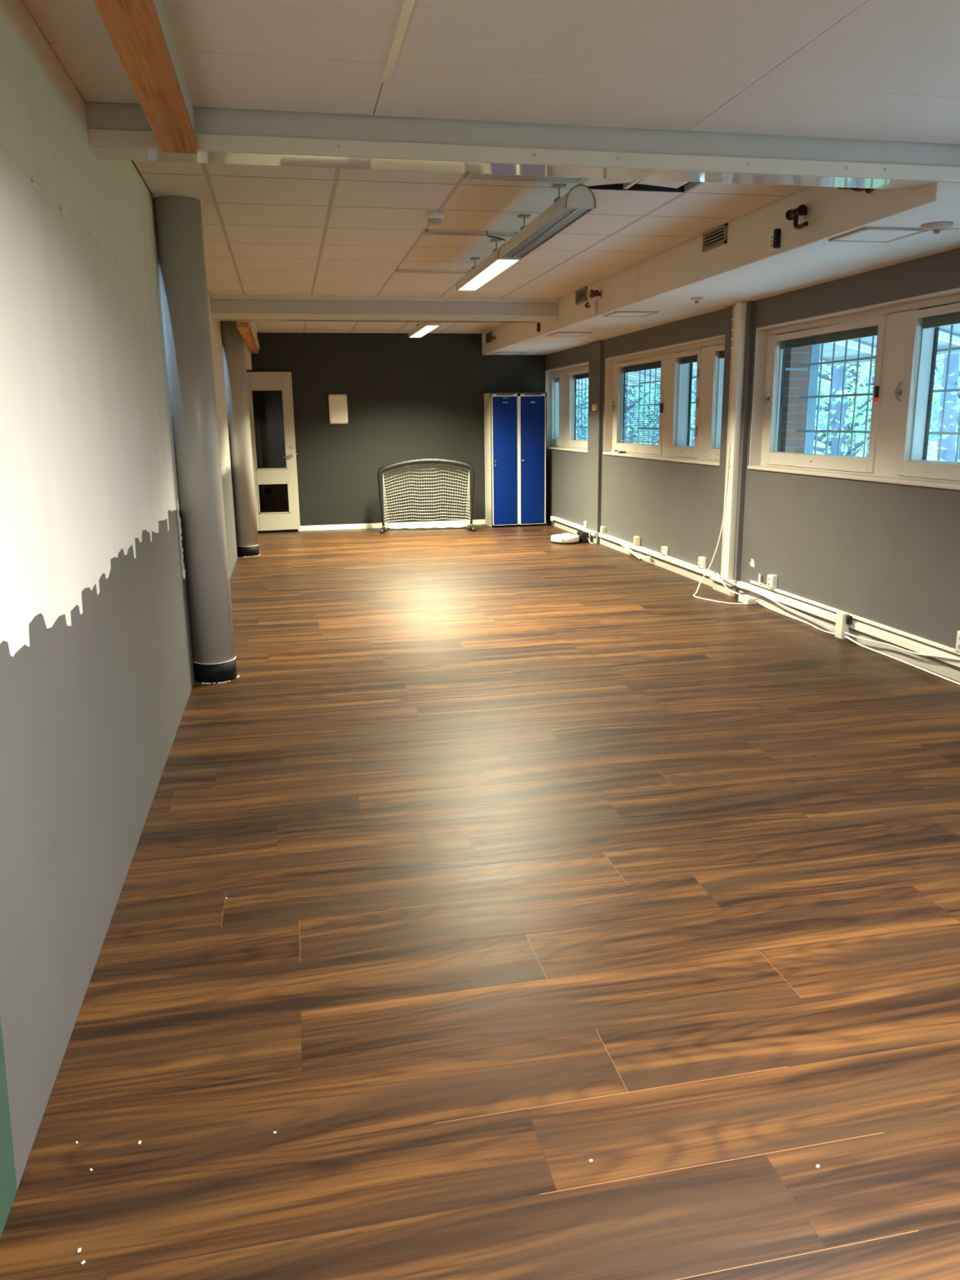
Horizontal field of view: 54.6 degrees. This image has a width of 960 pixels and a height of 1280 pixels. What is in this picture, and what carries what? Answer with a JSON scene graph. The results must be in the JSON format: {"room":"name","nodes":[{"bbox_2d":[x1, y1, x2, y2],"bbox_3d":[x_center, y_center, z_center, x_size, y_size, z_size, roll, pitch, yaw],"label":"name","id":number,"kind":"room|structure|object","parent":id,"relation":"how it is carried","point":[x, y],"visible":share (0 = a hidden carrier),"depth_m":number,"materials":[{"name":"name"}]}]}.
{"room":"empty office room","nodes":[
{"label":"empty office room","id":0,"kind":"room"},
{"bbox_2d":[0,0,238,1238],"bbox_3d":[-1.441,-0.707,3.638,0.164,2.850,18.535,-3,14,-11],"label":"wall","id":1,"kind":"structure","parent":0,"point":[97,677],"depth_m":2.58,"materials":[{"name":"grey paint"}]},
{"bbox_2d":[244,344,252,369],"bbox_3d":[-3.059,-3.712,11.899,0.227,0.470,0.485,-3,14,-11],"label":"trim","id":2,"kind":"structure","parent":1,"relation":"attached to","point":[248,356],"depth_m":11.72,"materials":[{"name":"beige wood"}]},
{"bbox_2d":[209,298,558,323],"bbox_3d":[-0.863,-3.167,8.910,3.314,0.210,0.162,-3,14,-11],"label":"beam","id":3,"kind":"structure","parent":1,"relation":"attached to","point":[221,309],"depth_m":8.84,"materials":[{"name":"grey paint"}]},
{"bbox_2d":[208,294,559,302],"bbox_3d":[-0.846,-3.231,8.800,3.314,0.035,0.030,-3,14,-11],"label":"trim","id":4,"kind":"structure","parent":1,"relation":"attached to","point":[211,296],"depth_m":8.77,"materials":[{"name":"paint"}]},
{"bbox_2d":[253,320,504,333],"bbox_3d":[-1.241,-3.779,10.646,3.314,0.191,3.575,-3,14,-11],"label":"ceiling","id":5,"kind":"structure","parent":0,"point":[261,326],"depth_m":11.64,"materials":[{"name":"tile"}]},
{"bbox_2d":[236,320,259,353],"bbox_3d":[-2.587,-3.477,10.436,0.133,0.265,3.560,-3,14,-11],"label":"wooden beam","id":6,"kind":"structure","parent":5,"relation":"attached to","point":[246,329],"depth_m":9.82,"materials":[{"name":"brown wood"}]},
{"bbox_2d":[408,322,440,337],"bbox_3d":[-0.636,-3.537,10.392,0.149,0.180,1.470,-3,14,-11],"label":"lamp","id":7,"kind":"object","parent":5,"relation":"hanging from","point":[422,329],"visible":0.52,"depth_m":10.30,"materials":[{"name":"white plastic"}]},
{"bbox_2d":[246,332,545,532],"bbox_3d":[-1.126,-2.890,12.831,4.575,2.850,0.150,-3,14,-11],"label":"wall","id":8,"kind":"structure","parent":0,"point":[408,398],"depth_m":12.72,"materials":[{"name":"grey paint"}]},
{"bbox_2d":[246,372,300,530],"bbox_3d":[-2.785,-2.495,12.378,0.700,2.070,0.105,-3,14,-11],"label":"door","id":9,"kind":"structure","parent":8,"relation":"in","point":[273,432],"depth_m":12.39,"materials":[{"name":"beige paint"}]},
{"bbox_2d":[328,394,347,424],"bbox_3d":[-1.908,-3.107,12.513,0.248,0.390,0.045,-3,14,-11],"label":"wall box","id":10,"kind":"object","parent":8,"relation":"attached to","point":[338,405],"visible":1,"depth_m":12.49,"materials":[{"name":"white plastic"}]},
{"bbox_2d":[297,519,485,531],"bbox_3d":[-1.208,-1.610,13.027,2.635,0.070,0.015,-3,14,-11],"label":"baseboard","id":11,"kind":"structure","parent":8,"relation":"attached to","point":[365,526],"depth_m":12.92,"materials":[{"name":"white paint"}]},
{"bbox_2d":[133,160,806,298],"bbox_3d":[-0.304,-2.736,6.194,3.314,0.191,5.440,-3,14,-11],"label":"ceiling","id":12,"kind":"structure","parent":0,"point":[268,230],"depth_m":5.60,"materials":[{"name":"tile"}]},
{"bbox_2d":[395,268,470,273],"bbox_3d":[-0.365,-2.882,7.248,0.578,0.012,0.189,-3,14,-11],"label":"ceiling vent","id":13,"kind":"object","parent":12,"relation":"attached to","point":[398,270],"visible":0.93,"depth_m":7.24,"materials":[{"name":"plastic"}]},
{"bbox_2d":[425,211,444,225],"bbox_3d":[-0.257,-2.393,5.278,0.104,0.058,0.104,-3,14,-11],"label":"smoke detector","id":14,"kind":"object","parent":12,"relation":"attached to","point":[433,218],"visible":1,"depth_m":5.24,"materials":[{"name":"white plastic"}]},
{"bbox_2d":[423,229,517,236],"bbox_3d":[-0.058,-2.539,5.786,0.578,0.012,0.173,-3,14,-11],"label":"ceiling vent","id":15,"kind":"object","parent":12,"relation":"attached to","point":[428,232],"visible":0.88,"depth_m":5.79,"materials":[{"name":"plastic"}]},
{"bbox_2d":[456,231,519,291],"bbox_3d":[0.009,-2.603,6.416,0.206,0.180,1.451,-3,14,-11],"label":"lamp","id":16,"kind":"object","parent":12,"relation":"hanging from","point":[491,267],"visible":0.85,"depth_m":6.31,"materials":[{"name":"white metal"}]},
{"bbox_2d":[465,173,585,183],"bbox_3d":[0.221,-2.236,4.492,0.575,0.012,0.110,-3,14,-11],"label":"outlet","id":17,"kind":"object","parent":12,"relation":"attached to","point":[469,175],"visible":0.74,"depth_m":4.50,"materials":[{"name":"plastic"}]},
{"bbox_2d":[497,183,595,259],"bbox_3d":[0.328,-2.281,5.037,0.149,0.180,1.445,-3,14,-11],"label":"lamp","id":18,"kind":"object","parent":12,"relation":"hanging from","point":[580,201],"visible":1,"depth_m":4.76,"materials":[{"name":"white metal"}]},
{"bbox_2d":[582,177,635,186],"bbox_3d":[0.710,-2.213,4.297,0.245,0.019,0.980,-3,14,-11],"label":"tile","id":19,"kind":"structure","parent":12,"relation":"attached to","point":[592,181],"depth_m":4.63,"materials":[{"name":"white tile"}]},
{"bbox_2d":[622,179,640,189],"bbox_3d":[0.848,-2.229,4.326,0.024,0.026,0.988,-3,14,-11],"label":"batten","id":20,"kind":"object","parent":12,"relation":"attached to","point":[625,185],"visible":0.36,"depth_m":4.72,"materials":[{"name":"white"}]},
{"bbox_2d":[636,179,689,188],"bbox_3d":[1.008,-2.228,4.335,0.275,0.021,0.940,-3,14,-11],"label":"tile","id":21,"kind":"structure","parent":12,"relation":"attached to","point":[675,184],"depth_m":4.69,"materials":[{"name":"white tile"}]},
{"bbox_2d":[0,523,959,1279],"bbox_3d":[0.782,0.498,4.388,4.665,0.100,18.535,-3,14,-11],"label":"floor","id":22,"kind":"structure","parent":0,"point":[534,859],"depth_m":2.61,"materials":[{"name":"brown laminate"}]},
{"bbox_2d":[151,193,239,684],"bbox_3d":[-1.570,-1.043,5.171,0.272,2.600,0.272,-3,14,-11],"label":"column","id":23,"kind":"structure","parent":22,"relation":"on","point":[178,217],"depth_m":5.06,"materials":[{"name":"paint"}]},
{"bbox_2d":[221,320,260,556],"bbox_3d":[-2.632,-2.222,10.207,0.264,2.600,0.264,-3,14,-11],"label":"column","id":24,"kind":"structure","parent":22,"relation":"on","point":[233,345],"depth_m":10.12,"materials":[{"name":"paint"}]},
{"bbox_2d":[377,457,475,533],"bbox_3d":[-0.716,-1.958,12.504,1.296,0.978,0.456,-2,13,-3],"label":"goal","id":25,"kind":"object","parent":22,"relation":"on","point":[471,476],"visible":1,"depth_m":12.43,"materials":[{"name":"white metal"}]},
{"bbox_2d":[484,392,546,527],"bbox_3d":[0.496,-2.504,12.936,0.796,1.811,0.445,-3,14,-11],"label":"locker","id":26,"kind":"object","parent":22,"relation":"on","point":[515,424],"visible":1,"depth_m":12.75,"materials":[{"name":"blue metal"}]},
{"bbox_2d":[551,533,579,543],"bbox_3d":[1.028,-1.229,11.209,0.344,0.107,0.344,-3,14,-11],"label":"robot vacuum","id":27,"kind":"object","parent":22,"relation":"on","point":[565,538],"visible":1,"depth_m":11.09,"materials":[{"name":"white plastic"}]},
{"bbox_2d":[577,529,596,543],"bbox_3d":[1.284,-1.236,11.165,0.132,0.136,0.384,-3,14,-11],"label":"dock","id":28,"kind":"object","parent":22,"relation":"on","point":[584,536],"visible":0.98,"depth_m":11.16,"materials":[{"name":"black plastic"}]},
{"bbox_2d":[737,595,757,604],"bbox_3d":[2.144,-0.323,7.442,0.085,0.052,0.160,-3,14,-11],"label":"box","id":29,"kind":"object","parent":22,"relation":"on","point":[749,600],"visible":1,"depth_m":7.38,"materials":[{"name":"white plastic"}]},
{"bbox_2d":[755,600,835,635],"bbox_3d":[2.306,-0.164,6.797,0.042,0.036,1.198,-3,14,-9],"label":"cable","id":30,"kind":"object","parent":22,"relation":"on","point":[757,601],"visible":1,"depth_m":6.78,"materials":[{"name":"white plastic"}]},
{"bbox_2d":[835,611,852,639],"bbox_3d":[2.401,-0.093,6.137,0.050,0.171,0.115,-3,14,-11],"label":"power strip","id":31,"kind":"object","parent":22,"relation":"on","point":[843,620],"visible":1,"depth_m":6.12,"materials":[{"name":"white plastic"}]},
{"bbox_2d":[844,635,959,684],"bbox_3d":[2.564,0.141,5.482,0.033,0.042,1.366,-4,14,-12],"label":"cable","id":32,"kind":"object","parent":22,"relation":"on","point":[846,637],"visible":1,"depth_m":5.57,"materials":[{"name":"white plastic"}]},
{"bbox_2d":[22,0,959,144],"bbox_3d":[1.609,-0.997,-0.671,4.215,0.060,8.920,-3,14,-11],"label":"ceiling","id":33,"kind":"structure","parent":0,"point":[888,70],"depth_m":2.86,"materials":[{"name":"white"}]},
{"bbox_2d":[93,0,197,154],"bbox_3d":[-0.159,-0.784,-1.006,0.121,0.152,8.895,-3,14,-11],"label":"wooden beam","id":34,"kind":"structure","parent":33,"relation":"attached to","point":[140,32],"depth_m":2.50,"materials":[{"name":"brown wood"}]},
{"bbox_2d":[381,0,415,83],"bbox_3d":[0.550,-0.856,-1.060,0.028,0.006,8.540,-3,14,-11],"label":"trim","id":35,"kind":"structure","parent":33,"relation":"attached to","point":[407,5],"depth_m":2.67,"materials":[{"name":"beige wood"}]},
{"bbox_2d":[84,101,959,190],"bbox_3d":[0.702,-1.952,3.653,4.215,0.230,0.162,-3,14,-11],"label":"beam","id":36,"kind":"structure","parent":33,"relation":"attached to","point":[116,131],"depth_m":3.50,"materials":[{"name":"grey paint"}]},
{"bbox_2d":[545,248,959,657],"bbox_3d":[2.838,-0.965,4.478,0.250,2.850,18.535,-3,14,-11],"label":"wall","id":37,"kind":"structure","parent":0,"point":[888,554],"depth_m":6.84,"materials":[{"name":"grey paint"}]},
{"bbox_2d":[545,361,588,453],"bbox_3d":[1.224,-3.021,12.136,0.232,1.069,2.050,-3,14,-11],"label":"window","id":38,"kind":"structure","parent":37,"relation":"in","point":[560,382],"depth_m":12.52,"materials":[{"name":"white paint"}]},
{"bbox_2d":[552,516,584,530],"bbox_3d":[1.178,-1.524,12.210,0.042,0.055,1.500,-3,14,-11],"label":"duct","id":39,"kind":"object","parent":37,"relation":"attached to","point":[573,525],"visible":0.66,"depth_m":12.19,"materials":[{"name":"white plastic"}]},
{"bbox_2d":[576,378,588,439],"label":"bars","id":40,"kind":"object","parent":37,"relation":"in","point":[581,407],"depth_m":12.84,"materials":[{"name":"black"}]},
{"bbox_2d":[582,528,597,536],"bbox_3d":[1.334,-1.306,11.264,0.045,0.047,0.415,-3,14,-11],"label":"duct","id":41,"kind":"object","parent":37,"relation":"attached to","point":[593,533],"visible":0.76,"depth_m":11.12,"materials":[{"name":"white plastic"}]},
{"bbox_2d":[591,404,597,410],"bbox_3d":[1.340,-2.714,10.849,0.030,0.075,0.120,-3,14,-11],"label":"box","id":42,"kind":"object","parent":37,"relation":"attached to","point":[594,406],"visible":1,"depth_m":10.81,"materials":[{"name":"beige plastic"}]},
{"bbox_2d":[600,525,605,533],"bbox_3d":[1.442,-1.291,10.905,0.054,0.085,0.060,-3,14,-11],"label":"wall socket","id":43,"kind":"object","parent":37,"relation":"attached to","point":[602,529],"visible":1,"depth_m":10.88,"materials":[{"name":"white plastic"}]},
{"bbox_2d":[624,373,627,442],"label":"bars","id":44,"kind":"object","parent":37,"relation":"in","point":[627,373],"depth_m":11.19,"materials":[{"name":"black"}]},
{"bbox_2d":[633,536,640,546],"bbox_3d":[1.663,-1.050,9.854,0.054,0.095,0.080,-3,14,-11],"label":"wall socket","id":45,"kind":"object","parent":37,"relation":"attached to","point":[637,540],"visible":1,"depth_m":9.82,"materials":[{"name":"beige plastic"}]},
{"bbox_2d":[598,532,714,577],"bbox_3d":[1.696,-0.866,9.563,0.123,0.128,3.110,-3,14,-11],"label":"duct","id":46,"kind":"object","parent":37,"relation":"attached to","point":[695,568],"depth_m":9.36,"materials":[{"name":"white plastic"}]},
{"bbox_2d":[625,363,696,444],"bbox_3d":[2.061,-2.393,9.245,0.237,1.250,3.217,-3,14,-11],"label":"bars","id":47,"kind":"object","parent":37,"relation":"in","point":[655,381],"visible":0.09,"depth_m":10.50,"materials":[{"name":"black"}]},
{"bbox_2d":[602,334,725,466],"bbox_3d":[1.857,-2.333,9.196,0.262,1.069,3.120,-3,14,-11],"label":"window","id":48,"kind":"structure","parent":37,"relation":"in","point":[675,362],"depth_m":9.02,"materials":[{"name":"white paint"}]},
{"bbox_2d":[610,449,625,453],"bbox_3d":[1.548,-2.119,10.429,0.092,0.035,0.260,-3,14,-11],"label":"paper scrap","id":49,"kind":"object","parent":48,"relation":"on","point":[612,451],"visible":1,"depth_m":10.39,"materials":[{"name":"white paper"}]},
{"bbox_2d":[659,403,662,413],"bbox_3d":[1.802,-2.304,9.233,0.019,0.090,0.030,-3,14,-11],"label":"lock","id":50,"kind":"object","parent":48,"relation":"attached to","point":[661,404],"visible":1,"depth_m":9.22,"materials":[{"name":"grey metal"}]},
{"bbox_2d":[661,546,667,555],"bbox_3d":[1.814,-0.878,9.140,0.054,0.085,0.060,-3,14,-11],"label":"wall socket","id":51,"kind":"object","parent":37,"relation":"attached to","point":[664,548],"visible":1,"depth_m":9.12,"materials":[{"name":"white plastic"}]},
{"bbox_2d":[697,556,706,568],"bbox_3d":[1.986,-0.693,8.318,0.054,0.100,0.070,-3,14,-11],"label":"wall socket","id":52,"kind":"object","parent":37,"relation":"attached to","point":[701,560],"visible":1,"depth_m":8.29,"materials":[{"name":"white plastic"}]},
{"bbox_2d":[481,182,959,355],"bbox_3d":[1.402,-3.048,8.364,0.902,0.310,9.315,-3,14,-11],"label":"soffit","id":53,"kind":"structure","parent":37,"relation":"attached to","point":[743,268],"depth_m":5.69,"materials":[{"name":"paint"}]},
{"bbox_2d":[485,330,492,343],"bbox_3d":[0.119,-3.982,12.234,0.015,0.135,0.370,-3,14,-11],"label":"vent grille","id":54,"kind":"object","parent":53,"relation":"attached to","point":[490,333],"visible":0.75,"depth_m":12.28,"materials":[{"name":"grey"}]},
{"bbox_2d":[488,335,496,341],"bbox_3d":[0.150,-3.864,11.897,0.097,0.070,0.126,-3,14,-11],"label":"pipe stub","id":55,"kind":"object","parent":53,"relation":"attached to","point":[490,337],"visible":1,"depth_m":11.85,"materials":[{"name":"brown metal"}]},
{"bbox_2d":[491,351,526,355],"bbox_3d":[0.382,-3.832,12.424,0.384,0.010,0.464,-3,14,-11],"label":"access hatch","id":56,"kind":"object","parent":53,"relation":"attached to","point":[497,353],"visible":1,"depth_m":12.36,"materials":[{"name":"grey metal"}]},
{"bbox_2d":[535,323,540,333],"bbox_3d":[0.615,-3.317,9.866,0.033,0.102,0.084,-3,14,-11],"label":"control box","id":57,"kind":"object","parent":53,"relation":"attached to","point":[537,325],"visible":0.86,"depth_m":9.83,"materials":[{"name":"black plastic"}]},
{"bbox_2d":[546,332,591,337],"bbox_3d":[0.927,-3.208,9.760,0.374,0.010,0.424,-3,14,-11],"label":"access hatch","id":58,"kind":"object","parent":53,"relation":"attached to","point":[556,334],"visible":1,"depth_m":9.71,"materials":[{"name":"grey"}]},
{"bbox_2d":[575,286,587,305],"bbox_3d":[0.918,-3.120,8.427,0.015,0.123,0.320,-3,14,-11],"label":"vent grille","id":59,"kind":"object","parent":53,"relation":"attached to","point":[581,295],"visible":1,"depth_m":8.41,"materials":[{"name":"grey metal"}]},
{"bbox_2d":[593,299,597,317],"bbox_3d":[1.002,-2.870,8.052,0.036,0.142,0.036,-3,14,-11],"label":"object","id":60,"kind":"object","parent":53,"relation":"attached to","point":[595,301],"visible":1,"depth_m":8.04,"materials":[{"name":"paint"}]},
{"bbox_2d":[589,289,602,298],"bbox_3d":[0.985,-2.949,7.926,0.097,0.070,0.126,-3,14,-11],"label":"pipe stub","id":61,"kind":"object","parent":53,"relation":"attached to","point":[593,293],"visible":1,"depth_m":7.88,"materials":[{"name":"brown metal"}]},
{"bbox_2d":[603,311,658,317],"bbox_3d":[1.282,-2.779,7.928,0.374,0.010,0.354,-3,14,-11],"label":"access hatch","id":62,"kind":"object","parent":53,"relation":"attached to","point":[618,313],"visible":1,"depth_m":7.88,"materials":[{"name":"grey"}]},
{"bbox_2d":[690,297,702,303],"bbox_3d":[1.619,-2.534,6.939,0.090,0.040,0.090,-3,14,-11],"label":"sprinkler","id":63,"kind":"object","parent":53,"relation":"attached to","point":[696,300],"visible":1,"depth_m":6.91,"materials":[{"name":"grey"}]},
{"bbox_2d":[702,222,728,252],"bbox_3d":[1.468,-2.513,5.814,0.015,0.113,0.325,-3,14,-11],"label":"vent grille","id":64,"kind":"object","parent":53,"relation":"attached to","point":[715,237],"visible":1,"depth_m":5.80,"materials":[{"name":"grey metal"}]},
{"bbox_2d":[768,228,781,251],"bbox_3d":[1.616,-2.198,5.107,0.033,0.102,0.084,-3,14,-11],"label":"control box","id":65,"kind":"object","parent":53,"relation":"attached to","point":[774,240],"visible":1,"depth_m":5.08,"materials":[{"name":"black plastic"}]},
{"bbox_2d":[785,204,810,229],"bbox_3d":[1.652,-2.178,4.793,0.086,0.121,0.156,-3,14,-11],"label":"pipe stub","id":66,"kind":"object","parent":53,"relation":"attached to","point":[804,211],"visible":1,"depth_m":4.79,"materials":[{"name":"grey metal"}]},
{"bbox_2d":[836,186,875,194],"bbox_3d":[1.776,-2.151,4.362,0.014,0.142,0.377,-3,14,-11],"label":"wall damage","id":67,"kind":"structure","parent":53,"relation":"attached to","point":[868,191],"depth_m":4.35,"materials":[{"name":"black"}]},
{"bbox_2d":[828,226,928,243],"bbox_3d":[1.957,-1.994,4.579,0.334,0.010,0.324,-3,14,-11],"label":"access hatch","id":68,"kind":"object","parent":53,"relation":"attached to","point":[867,234],"visible":0.9,"depth_m":4.55,"materials":[{"name":"grey"}]},
{"bbox_2d":[920,221,959,234],"bbox_3d":[2.231,-1.934,4.375,0.304,0.040,0.140,-1,13,-2],"label":"boss","id":69,"kind":"object","parent":53,"relation":"attached to","point":[936,227],"visible":1,"depth_m":4.34,"materials":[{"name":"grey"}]},
{"bbox_2d":[709,573,735,586],"bbox_3d":[2.051,-0.509,7.861,0.045,0.047,0.400,-3,14,-11],"label":"duct","id":70,"kind":"object","parent":37,"relation":"attached to","point":[713,576],"visible":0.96,"depth_m":7.86,"materials":[{"name":"white plastic"}]},
{"bbox_2d":[720,302,746,579],"bbox_3d":[2.043,-1.578,7.539,0.057,2.180,0.177,-3,14,-11],"label":"pipe","id":71,"kind":"object","parent":37,"relation":"attached to","point":[740,309],"visible":0.94,"depth_m":7.47,"materials":[{"name":"white metal"}]},
{"bbox_2d":[693,442,746,604],"bbox_3d":[1.917,-0.954,7.521,0.266,1.252,0.670,-3,14,-11],"label":"cable","id":72,"kind":"object","parent":71,"relation":"hanging from","point":[729,442],"visible":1,"depth_m":7.63,"materials":[{"name":"white plastic"}]},
{"bbox_2d":[720,572,741,595],"bbox_3d":[2.066,-0.456,7.617,0.023,0.172,0.275,-8,15,-27],"label":"cable","id":73,"kind":"object","parent":71,"relation":"hanging from","point":[724,584],"visible":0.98,"depth_m":7.67,"materials":[{"name":"white plastic"}]},
{"bbox_2d":[553,520,959,681],"bbox_3d":[2.795,0.348,4.523,0.052,0.075,17.750,-3,14,-11],"label":"baseboard","id":74,"kind":"structure","parent":37,"relation":"attached to","point":[940,668],"depth_m":6.80,"materials":[{"name":"grey"}]},
{"bbox_2d":[757,573,764,583],"bbox_3d":[2.209,-0.482,7.308,0.030,0.078,0.050,-3,14,-11],"label":"bracket","id":75,"kind":"object","parent":37,"relation":"attached to","point":[759,575],"visible":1,"depth_m":7.30,"materials":[{"name":"white plastic"}]},
{"bbox_2d":[576,324,959,392],"bbox_3d":[2.188,-4.055,13.140,2.180,0.715,42.000,-3,14,-11],"label":"eave","id":76,"kind":"object","parent":37,"relation":"attached to","point":[944,336],"visible":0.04,"depth_m":9.66,"materials":[{"name":"white"}]},
{"bbox_2d":[766,573,777,588],"bbox_3d":[2.237,-0.449,7.117,0.054,0.100,0.075,-3,14,-11],"label":"wall socket","id":77,"kind":"object","parent":37,"relation":"attached to","point":[772,580],"visible":1,"depth_m":7.09,"materials":[{"name":"white plastic"}]},
{"bbox_2d":[785,336,875,457],"label":"bars","id":78,"kind":"object","parent":37,"relation":"in","point":[865,432],"depth_m":6.92,"materials":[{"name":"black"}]},
{"bbox_2d":[736,581,959,668],"bbox_3d":[2.447,-0.112,6.179,0.042,0.055,3.115,-3,14,-11],"label":"duct","id":79,"kind":"object","parent":37,"relation":"attached to","point":[890,637],"visible":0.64,"depth_m":5.97,"materials":[{"name":"white plastic"}]},
{"bbox_2d":[715,572,835,629],"bbox_3d":[2.214,-0.317,7.032,0.056,0.124,1.757,-4,14,-12],"label":"cable","id":80,"kind":"object","parent":79,"relation":"attached to","point":[717,573],"visible":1,"depth_m":6.99,"materials":[{"name":"white plastic"}]},
{"bbox_2d":[747,287,959,490],"bbox_3d":[2.550,-1.548,5.846,0.237,1.069,3.080,-3,14,-11],"label":"window","id":81,"kind":"structure","parent":37,"relation":"in","point":[906,330],"depth_m":5.83,"materials":[{"name":"white paint"}]},
{"bbox_2d":[872,386,879,401],"bbox_3d":[2.505,-1.557,5.877,0.022,0.095,0.027,-3,14,-11],"label":"lock","id":82,"kind":"object","parent":81,"relation":"attached to","point":[876,388],"visible":1,"depth_m":5.87,"materials":[{"name":"black plastic"}]},
{"bbox_2d":[750,580,959,654],"bbox_3d":[2.476,-0.144,6.081,0.020,0.022,2.930,-3,14,-11],"label":"conduit","id":83,"kind":"object","parent":37,"relation":"attached to","point":[854,616],"visible":1,"depth_m":5.95,"materials":[{"name":"white plastic"}]},
{"bbox_2d":[844,631,959,660],"bbox_3d":[2.573,0.068,5.415,0.030,0.118,1.466,-4,14,-12],"label":"cable","id":84,"kind":"object","parent":37,"relation":"attached to","point":[846,633],"visible":1,"depth_m":5.57,"materials":[{"name":"white plastic"}]},
{"bbox_2d":[928,324,959,462],"label":"bars","id":85,"kind":"object","parent":37,"relation":"in","point":[949,348],"depth_m":5.76,"materials":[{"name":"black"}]},
{"bbox_2d":[955,630,959,653],"bbox_3d":[2.660,0.013,5.102,0.054,0.120,0.080,-3,14,-11],"label":"wall socket","id":86,"kind":"object","parent":37,"relation":"attached to","point":[957,642],"visible":1,"depth_m":5.12,"materials":[{"name":"white plastic"}]},
{"label":"outside","id":87,"kind":"structure","parent":0,"visible":0},
{"bbox_2d":[644,440,956,460],"bbox_3d":[16.669,-4.946,27.511,36.177,0.100,72.000,-3,14,-11],"label":"ground","id":88,"kind":"structure","parent":87,"point":[933,456],"depth_m":44.32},
{"bbox_2d":[576,391,588,439],"bbox_3d":[2.575,-9.456,30.345,5.281,7.764,5.483,-8,15,-28],"label":"tree","id":89,"kind":"object","parent":88,"relation":"on","point":[584,393],"visible":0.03,"depth_m":30.87,"materials":[{"name":"green plant"}]},
{"bbox_2d":[575,391,646,439],"bbox_3d":[3.907,-11.308,36.952,6.238,8.311,6.356,7,15,29],"label":"tree","id":90,"kind":"object","parent":88,"relation":"on","point":[583,401],"visible":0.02,"depth_m":37.38,"materials":[{"name":"green plant"}]},
{"bbox_2d":[575,386,693,444],"bbox_3d":[4.588,-8.871,27.691,4.789,7.793,4.953,-9,16,-31],"label":"tree","id":91,"kind":"object","parent":88,"relation":"on","point":[631,388],"visible":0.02,"depth_m":28.00,"materials":[{"name":"green plant"}]},
{"bbox_2d":[576,383,693,444],"bbox_3d":[3.824,-8.145,24.245,4.358,8.011,4.350,-11,17,-36],"label":"tree","id":92,"kind":"object","parent":88,"relation":"on","point":[646,396],"visible":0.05,"depth_m":24.55,"materials":[{"name":"green plant"}]},
{"bbox_2d":[580,383,693,444],"bbox_3d":[6.279,-10.858,32.143,5.913,9.574,6.406,2,14,13],"label":"tree","id":93,"kind":"object","parent":88,"relation":"on","point":[657,389],"visible":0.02,"depth_m":32.83,"materials":[{"name":"green plant"}]},
{"bbox_2d":[626,380,696,445],"bbox_3d":[5.223,-7.842,21.599,4.640,8.582,4.787,-3,14,-11],"label":"tree","id":94,"kind":"object","parent":88,"relation":"on","point":[692,441],"visible":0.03,"depth_m":22.06,"materials":[{"name":"green plant"}]},
{"bbox_2d":[625,383,824,440],"bbox_3d":[4.817,-6.547,19.006,4.322,7.283,4.787,2,14,11],"label":"tree","id":95,"kind":"object","parent":88,"relation":"on","point":[653,387],"visible":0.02,"depth_m":19.54,"materials":[{"name":"green plant"}]},
{"bbox_2d":[813,362,959,457],"bbox_3d":[5.125,-5.762,13.918,4.672,8.089,4.336,8,16,32],"label":"tree","id":96,"kind":"object","parent":88,"relation":"on","point":[837,377],"visible":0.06,"depth_m":14.26,"materials":[{"name":"green plant"}]},
{"bbox_2d":[813,358,959,457],"bbox_3d":[6.147,-6.001,15.508,5.071,7.786,4.724,3,14,17],"label":"tree","id":97,"kind":"object","parent":88,"relation":"on","point":[863,404],"visible":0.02,"depth_m":15.84,"materials":[{"name":"green plant"}]},
{"bbox_2d":[814,352,959,462],"bbox_3d":[5.667,-4.569,11.201,4.254,6.998,4.830,-7,15,-25],"label":"tree","id":98,"kind":"object","parent":88,"relation":"on","point":[948,453],"visible":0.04,"depth_m":11.62,"materials":[{"name":"green plant"}]},
{"bbox_2d":[814,363,959,456],"bbox_3d":[7.150,-6.702,17.195,4.748,8.348,5.364,6,15,25],"label":"tree","id":99,"kind":"object","parent":88,"relation":"on","point":[851,371],"visible":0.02,"depth_m":17.90,"materials":[{"name":"green plant"}]},
{"bbox_2d":[821,359,959,459],"bbox_3d":[6.883,-5.508,12.201,5.176,8.350,5.095,-10,16,-34],"label":"tree","id":100,"kind":"object","parent":88,"relation":"on","point":[866,380],"visible":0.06,"depth_m":13.31,"materials":[{"name":"green plant"}]},
{"bbox_2d":[822,361,959,457],"bbox_3d":[9.229,-7.916,20.149,6.163,9.310,6.287,-3,14,-11],"label":"tree","id":101,"kind":"object","parent":88,"relation":"on","point":[873,362],"visible":0.02,"depth_m":21.19,"materials":[{"name":"green plant"}]},
{"bbox_2d":[847,355,959,435],"bbox_3d":[9.368,-6.638,15.160,6.174,9.153,5.193,2,14,10],"label":"tree","id":102,"kind":"object","parent":88,"relation":"on","point":[958,392],"visible":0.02,"depth_m":15.64,"materials":[{"name":"green plant"}]},
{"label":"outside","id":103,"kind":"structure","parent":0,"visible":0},
{"bbox_3d":[0.999,-4.074,24.418,4.170,0.050,72.000,-3,14,-11],"label":"path","id":104,"kind":"object","parent":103,"visible":0},
{"bbox_2d":[780,344,820,453],"bbox_3d":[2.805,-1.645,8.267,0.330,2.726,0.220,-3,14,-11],"label":"building exterior","id":105,"kind":"structure","parent":104,"relation":"on","point":[796,382],"depth_m":8.08,"materials":[{"name":"brick"}]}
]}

